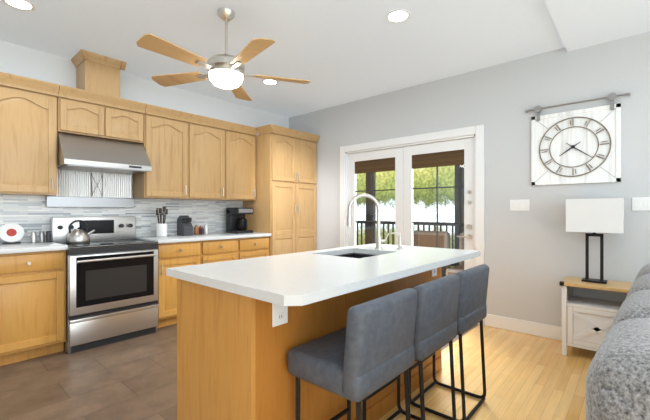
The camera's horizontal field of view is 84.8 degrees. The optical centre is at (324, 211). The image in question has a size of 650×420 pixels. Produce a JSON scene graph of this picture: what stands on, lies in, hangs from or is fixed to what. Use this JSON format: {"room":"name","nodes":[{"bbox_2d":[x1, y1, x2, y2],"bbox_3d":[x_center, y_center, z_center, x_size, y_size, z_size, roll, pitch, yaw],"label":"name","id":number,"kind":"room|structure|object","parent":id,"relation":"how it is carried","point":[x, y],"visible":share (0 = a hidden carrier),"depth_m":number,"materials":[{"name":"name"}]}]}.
{"room":"kitchen","nodes":[
{"label":"kitchen","id":0,"kind":"room"},
{"bbox_2d":[0,40,288,242],"bbox_3d":[-3.097,-0.112,3.127,0.160,2.860,7.720,0,0,41],"label":"wall","id":1,"kind":"structure","parent":0,"point":[19,60],"depth_m":4.13,"materials":[{"name":"paint"}]},
{"bbox_2d":[0,84,57,195],"bbox_3d":[-2.752,-0.604,3.143,0.332,0.905,0.580,0,0,41],"label":"upper cabinet","id":2,"kind":"object","parent":1,"relation":"attached to","point":[28,136],"depth_m":3.09,"materials":[{"name":"brown wood"}]},
{"bbox_2d":[46,169,133,207],"bbox_3d":[-2.425,-0.232,3.727,0.042,0.376,0.794,0,0,41],"label":"backsplash panel","id":3,"kind":"object","parent":1,"relation":"attached to","point":[84,189],"visible":0.9,"depth_m":3.71,"materials":[{"name":"silver metal"}]},
{"bbox_2d":[57,85,145,143],"bbox_3d":[-2.290,-0.942,3.629,0.384,0.410,0.754,0,0,41],"label":"upper cabinet","id":4,"kind":"object","parent":1,"relation":"attached to","point":[87,113],"visible":0.98,"depth_m":3.50,"materials":[{"name":"brown wood"}]},
{"bbox_2d":[71,49,126,97],"bbox_3d":[-2.309,-1.345,3.639,0.342,0.390,0.400,0,0,41],"label":"box","id":5,"kind":"object","parent":4,"relation":"on","point":[97,73],"visible":0.83,"depth_m":3.54,"materials":[{"name":"brown wood"}]},
{"bbox_2d":[57,132,151,173],"bbox_3d":[-2.239,-0.573,3.584,0.520,0.318,0.750,0,0,41],"label":"range hood","id":6,"kind":"object","parent":1,"relation":"attached to","point":[85,153],"visible":0.89,"depth_m":3.43,"materials":[{"name":"silver metal"}]},
{"bbox_2d":[0,195,242,243],"bbox_3d":[-2.451,0.068,3.732,0.008,0.438,3.802,0,0,41],"label":"tile backsplash","id":7,"kind":"structure","parent":1,"relation":"attached to","point":[28,214],"depth_m":4.06,"materials":[{"name":"tile"}]},
{"bbox_2d":[133,112,180,198],"bbox_3d":[-1.871,-0.604,4.144,0.332,0.905,0.565,0,0,41],"label":"upper cabinet","id":8,"kind":"object","parent":1,"relation":"attached to","point":[162,134],"depth_m":3.97,"materials":[{"name":"brown wood"}]},
{"bbox_2d":[181,120,220,199],"bbox_3d":[-1.567,-0.604,4.490,0.332,0.905,0.636,0,0,41],"label":"upper cabinet","id":9,"kind":"object","parent":1,"relation":"attached to","point":[193,156],"depth_m":4.31,"materials":[{"name":"brown wood"}]},
{"bbox_2d":[221,128,256,200],"bbox_3d":[-1.262,-0.604,4.836,0.332,0.905,0.565,0,0,41],"label":"upper cabinet","id":10,"kind":"object","parent":1,"relation":"attached to","point":[237,148],"depth_m":4.71,"materials":[{"name":"brown wood"}]},
{"bbox_2d":[0,323,478,419],"bbox_3d":[-1.903,1.268,2.077,3.020,0.100,7.400,0,0,41],"label":"floor","id":11,"kind":"structure","parent":0,"point":[133,379],"depth_m":2.52,"materials":[{"name":"brown tile"}]},
{"bbox_2d":[0,250,65,365],"bbox_3d":[-2.642,0.773,3.044,0.627,0.890,0.582,0,0,41],"label":"base cabinet","id":12,"kind":"object","parent":11,"relation":"on","point":[32,304],"visible":1,"depth_m":2.88,"materials":[{"name":"brown wood"}]},
{"bbox_2d":[0,241,67,253],"bbox_3d":[-2.951,0.307,2.672,0.655,0.038,1.550,0,0,41],"label":"countertop","id":13,"kind":"structure","parent":12,"relation":"on","point":[25,247],"depth_m":2.94,"materials":[{"name":"white stone"}]},
{"bbox_2d":[0,223,23,243],"bbox_3d":[-2.812,0.194,3.196,0.064,0.184,0.176,0,0,41],"label":"decorative plate","id":14,"kind":"object","parent":13,"relation":"on","point":[11,233],"visible":0.98,"depth_m":3.19,"materials":[{"name":"white ceramic"}]},
{"bbox_2d":[31,231,36,242],"bbox_3d":[-2.690,0.234,3.288,0.043,0.105,0.043,0,0,26],"label":"salt","id":15,"kind":"object","parent":13,"relation":"on","point":[33,234],"depth_m":3.27,"materials":[{"name":"silver metal"}]},
{"bbox_2d":[39,231,50,241],"bbox_3d":[-2.633,0.234,3.352,0.044,0.105,0.094,0,0,41],"label":"salt","id":16,"kind":"object","parent":13,"relation":"on","point":[41,237],"depth_m":3.34,"materials":[{"name":"silver metal"}]},
{"bbox_2d":[50,216,158,353],"bbox_3d":[-2.150,0.635,3.506,0.712,1.165,0.758,0,0,41],"label":"range","id":17,"kind":"object","parent":11,"relation":"on","point":[111,281],"visible":0.85,"depth_m":3.32,"materials":[{"name":"silver metal"}]},
{"bbox_2d":[67,220,94,243],"bbox_3d":[-2.385,0.193,3.482,0.190,0.224,0.231,0,0,41],"label":"kettle","id":18,"kind":"object","parent":17,"relation":"on","point":[78,235],"visible":1,"depth_m":3.42,"materials":[{"name":"silver metal"}]},
{"bbox_2d":[157,241,196,327],"bbox_3d":[-1.759,0.773,4.048,0.627,0.890,0.567,0,0,41],"label":"base cabinet","id":19,"kind":"object","parent":11,"relation":"on","point":[176,254],"depth_m":3.74,"materials":[{"name":"brown wood"}]},
{"bbox_2d":[135,232,271,243],"bbox_3d":[-1.445,0.307,4.383,0.655,0.038,1.489,0,0,41],"label":"countertop","id":20,"kind":"structure","parent":19,"relation":"on","point":[193,237],"depth_m":4.12,"materials":[{"name":"white stone"}]},
{"bbox_2d":[155,206,167,236],"bbox_3d":[-1.878,0.111,4.089,0.120,0.350,0.135,0,0,41],"label":"utensil crock","id":21,"kind":"object","parent":20,"relation":"on","point":[161,229],"visible":1,"depth_m":4.06,"materials":[{"name":"white ceramic"}]},
{"bbox_2d":[177,215,192,235],"bbox_3d":[-1.687,0.166,4.291,0.180,0.240,0.110,0,0,41],"label":"knife block","id":22,"kind":"object","parent":20,"relation":"on","point":[184,226],"visible":1,"depth_m":4.25,"materials":[{"name":"grey plastic"}]},
{"bbox_2d":[194,225,197,233],"bbox_3d":[-1.626,0.226,4.497,0.046,0.120,0.046,0,0,26],"label":"bottle","id":23,"kind":"object","parent":20,"relation":"on","point":[196,227],"depth_m":4.48,"materials":[{"name":"brown glass"}]},
{"bbox_2d":[198,226,205,234],"bbox_3d":[-1.540,0.241,4.474,0.046,0.090,0.046,0,0,26],"label":"bottle","id":24,"kind":"object","parent":20,"relation":"on","point":[201,230],"depth_m":4.54,"materials":[{"name":"brown"}]},
{"bbox_2d":[226,207,252,233],"bbox_3d":[-1.144,0.116,4.812,0.307,0.340,0.250,0,0,41],"label":"coffee maker","id":25,"kind":"object","parent":20,"relation":"on","point":[236,220],"visible":1,"depth_m":4.76,"materials":[{"name":"black plastic"}]},
{"bbox_2d":[197,239,232,264],"bbox_3d":[-1.456,0.773,4.393,0.627,0.890,0.640,0,0,41],"label":"base cabinet","id":26,"kind":"object","parent":11,"relation":"on","point":[208,251],"depth_m":4.13,"materials":[{"name":"brown wood"}]},
{"bbox_2d":[233,236,268,259],"bbox_3d":[-1.152,0.773,4.738,0.627,0.890,0.567,0,0,41],"label":"base cabinet","id":27,"kind":"object","parent":11,"relation":"on","point":[253,247],"depth_m":4.51,"materials":[{"name":"brown wood"}]},
{"bbox_2d":[177,279,328,419],"bbox_3d":[-0.381,0.773,1.793,0.641,0.888,0.453,0,0,41],"label":"base cabinet","id":28,"kind":"object","parent":11,"relation":"on","point":[233,349],"depth_m":1.57,"materials":[{"name":"brown wood"}]},
{"bbox_2d":[272,303,287,326],"bbox_3d":[-0.191,0.416,1.518,0.007,0.133,0.086,0,0,41],"label":"outlet","id":29,"kind":"object","parent":28,"relation":"attached to","point":[279,314],"visible":0.5,"depth_m":1.51,"materials":[{"name":"white paint"}]},
{"bbox_2d":[166,243,480,305],"bbox_3d":[0.169,0.307,2.215,0.930,0.038,1.895,0,0,41],"label":"countertop","id":30,"kind":"structure","parent":28,"relation":"on","point":[300,278],"depth_m":1.74,"materials":[{"name":"white stone"}]},
{"bbox_2d":[335,253,375,257],"bbox_3d":[0.216,0.425,2.503,0.430,0.193,0.510,0,0,41],"label":"sink basin","id":31,"kind":"object","parent":30,"relation":"in","point":[354,255],"visible":0.15,"depth_m":2.76,"materials":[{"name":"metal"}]},
{"bbox_2d":[347,193,388,248],"bbox_3d":[0.331,0.072,2.751,0.247,0.430,0.237,0,0,41],"label":"faucet","id":32,"kind":"object","parent":30,"relation":"on","point":[379,240],"visible":1,"depth_m":2.74,"materials":[{"name":"silver metal"}]},
{"bbox_2d":[391,232,401,248],"bbox_3d":[0.552,0.222,2.744,0.074,0.130,0.074,0,0,41],"label":"soap dispenser","id":33,"kind":"object","parent":30,"relation":"on","point":[399,242],"visible":1,"depth_m":2.74,"materials":[{"name":"silver metal"}]},
{"bbox_2d":[243,124,319,255],"bbox_3d":[-0.652,0.035,5.255,0.694,2.365,0.962,0,0,41],"label":"pantry cabinet","id":34,"kind":"object","parent":11,"relation":"on","point":[283,205],"visible":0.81,"depth_m":4.96,"materials":[{"name":"brown wood"}]},
{"bbox_2d":[329,285,376,419],"bbox_3d":[-0.082,0.773,2.133,0.641,0.888,0.454,0,0,41],"label":"base cabinet","id":35,"kind":"object","parent":11,"relation":"on","point":[339,305],"depth_m":1.86,"materials":[{"name":"brown wood"}]},
{"bbox_2d":[359,253,416,419],"bbox_3d":[0.218,0.773,2.474,0.641,0.888,0.454,0,0,41],"label":"base cabinet","id":36,"kind":"object","parent":11,"relation":"on","point":[386,398],"depth_m":2.22,"materials":[{"name":"brown wood"}]},
{"bbox_2d":[417,267,441,388],"bbox_3d":[0.518,0.773,2.815,0.641,0.888,0.454,0,0,41],"label":"base cabinet","id":37,"kind":"object","parent":11,"relation":"on","point":[423,277],"depth_m":2.60,"materials":[{"name":"brown wood"}]},
{"bbox_2d":[431,268,436,276],"bbox_3d":[0.817,0.416,2.663,0.007,0.133,0.086,0,0,41],"label":"outlet","id":38,"kind":"object","parent":37,"relation":"attached to","point":[433,272],"visible":0.46,"depth_m":2.65,"materials":[{"name":"white paint"}]},
{"bbox_2d":[0,0,564,117],"bbox_3d":[-0.184,-1.602,0.564,7.920,0.120,7.720,0,0,41],"label":"ceiling","id":39,"kind":"structure","parent":0,"point":[336,52],"depth_m":3.15,"materials":[{"name":"paint"}]},
{"bbox_2d":[2,0,35,10],"bbox_3d":[-2.265,-1.538,2.635,0.194,0.006,0.194,0,0,41],"label":"recessed light","id":40,"kind":"object","parent":39,"relation":"in","point":[24,5],"visible":1,"depth_m":2.65,"materials":[{"name":"white paint"}]},
{"bbox_2d":[136,7,309,100],"bbox_3d":[-0.773,-1.212,2.715,1.285,0.659,1.264,0,0,41],"label":"ceiling fan","id":41,"kind":"object","parent":39,"relation":"hanging from","point":[226,70],"visible":1,"depth_m":2.64,"materials":[{"name":"brown wood"}]},
{"bbox_2d":[262,79,277,84],"bbox_3d":[-0.653,-1.538,4.233,0.194,0.006,0.194,0,0,41],"label":"recessed light","id":42,"kind":"object","parent":39,"relation":"in","point":[269,82],"visible":0.88,"depth_m":4.24,"materials":[{"name":"white paint"}]},
{"bbox_2d":[386,9,410,22],"bbox_3d":[0.576,-1.538,2.806,0.194,0.006,0.194,0,0,41],"label":"recessed light","id":43,"kind":"object","parent":39,"relation":"in","point":[398,15],"visible":1,"depth_m":2.80,"materials":[{"name":"white paint"}]},
{"bbox_2d":[289,31,649,326],"bbox_3d":[2.313,-0.112,3.402,7.600,2.860,0.160,0,0,41],"label":"wall","id":44,"kind":"structure","parent":0,"point":[534,256],"depth_m":3.56,"materials":[{"name":"paint"}]},
{"bbox_2d":[348,147,402,245],"bbox_3d":[0.673,0.192,4.808,0.876,2.024,0.045,0,0,41],"label":"door leaf","id":45,"kind":"structure","parent":44,"relation":"in","point":[383,160],"depth_m":4.78,"materials":[{"name":"white paint"}]},
{"bbox_2d":[340,124,483,324],"bbox_3d":[1.015,0.152,4.531,1.984,2.172,0.180,0,0,41],"label":"door frame","id":46,"kind":"structure","parent":44,"relation":"attached to","point":[456,134],"depth_m":4.08,"materials":[{"name":"white paint"}]},
{"bbox_2d":[403,137,473,274],"bbox_3d":[1.314,0.192,4.205,0.876,2.024,0.105,0,0,41],"label":"door leaf","id":47,"kind":"structure","parent":44,"relation":"in","point":[448,153],"depth_m":4.19,"materials":[{"name":"white paint"}]},
{"bbox_2d":[510,199,529,210],"bbox_3d":[1.964,-0.065,3.596,0.180,0.115,0.008,0,0,41],"label":"switch plate","id":48,"kind":"object","parent":44,"relation":"attached to","point":[520,205],"visible":1,"depth_m":3.59,"materials":[{"name":"white paint"}]},
{"bbox_2d":[485,314,560,340],"bbox_3d":[3.394,1.153,2.334,4.485,0.130,0.016,0,0,41],"label":"baseboard","id":49,"kind":"structure","parent":44,"relation":"attached to","point":[530,327],"depth_m":3.55,"materials":[{"name":"white paint"}]},
{"bbox_2d":[525,93,630,185],"bbox_3d":[2.290,-0.643,3.278,0.792,0.772,0.048,0,0,41],"label":"wall clock","id":50,"kind":"object","parent":44,"relation":"attached to","point":[580,146],"depth_m":3.26,"materials":[{"name":"wood"}]},
{"bbox_2d":[632,197,649,210],"bbox_3d":[2.677,-0.065,2.968,0.180,0.115,0.008,0,0,41],"label":"switch plate","id":51,"kind":"object","parent":44,"relation":"attached to","point":[640,203],"visible":1,"depth_m":2.99,"materials":[{"name":"white paint"}]},
{"bbox_2d":[379,325,596,419],"bbox_3d":[0.950,1.268,-0.433,4.580,0.100,7.400,0,0,41],"label":"floor","id":52,"kind":"structure","parent":0,"point":[530,377],"depth_m":2.57,"materials":[{"name":"brown wood"}]},
{"bbox_2d":[288,288,417,419],"bbox_3d":[0.127,0.780,1.556,0.400,0.874,0.458,0,0,41],"label":"bar stool","id":53,"kind":"object","parent":52,"relation":"on","point":[366,352],"visible":1,"depth_m":1.40,"materials":[{"name":"grey fabric"}]},
{"bbox_2d":[362,274,459,419],"bbox_3d":[0.452,0.780,1.916,0.400,0.874,0.458,0,0,41],"label":"bar stool","id":54,"kind":"object","parent":52,"relation":"on","point":[436,316],"visible":0.56,"depth_m":1.75,"materials":[{"name":"grey fabric"}]},
{"bbox_2d":[408,264,488,419],"bbox_3d":[0.776,0.780,2.277,0.400,0.874,0.458,0,0,41],"label":"bar stool","id":55,"kind":"object","parent":52,"relation":"on","point":[472,309],"visible":0.67,"depth_m":2.13,"materials":[{"name":"grey fabric"}]},
{"bbox_2d":[559,276,633,355],"bbox_3d":[2.311,0.907,3.007,0.506,0.621,0.392,0,0,41],"label":"side table","id":56,"kind":"object","parent":52,"relation":"on","point":[589,310],"visible":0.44,"depth_m":2.96,"materials":[{"name":"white wood"}]},
{"bbox_2d":[566,198,623,283],"bbox_3d":[2.294,0.244,3.033,0.380,0.703,0.210,0,0,41],"label":"table lamp","id":57,"kind":"object","parent":56,"relation":"on","point":[596,216],"visible":1,"depth_m":2.98,"materials":[{"name":"white fabric"}]},
{"bbox_2d":[586,264,649,419],"bbox_3d":[1.833,0.783,1.419,0.995,0.870,2.400,0,0,44],"label":"sofa","id":58,"kind":"object","parent":52,"relation":"on","point":[618,381],"visible":1,"depth_m":0.91,"materials":[{"name":"fabric"}]},
{"bbox_2d":[544,0,649,51],"bbox_3d":[1.246,-1.519,-0.694,3.790,0.044,7.400,0,0,41],"label":"ceiling","id":59,"kind":"structure","parent":0,"point":[579,24],"depth_m":2.77,"materials":[{"name":"paint"}]},
{"label":"outside","id":60,"kind":"structure","parent":0,"visible":0},
{"bbox_2d":[356,165,454,267],"bbox_3d":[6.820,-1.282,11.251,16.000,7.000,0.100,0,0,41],"label":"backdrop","id":61,"kind":"structure","parent":60,"point":[416,192],"depth_m":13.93,"materials":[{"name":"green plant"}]},
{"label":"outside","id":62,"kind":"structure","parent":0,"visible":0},
{"bbox_2d":[356,165,463,276],"bbox_3d":[2.241,-0.172,5.664,7.505,3.020,3.138,0,0,41],"label":"porch","id":63,"kind":"object","parent":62,"point":[442,242],"depth_m":7.09,"materials":[{"name":"brown wood"}]}
]}

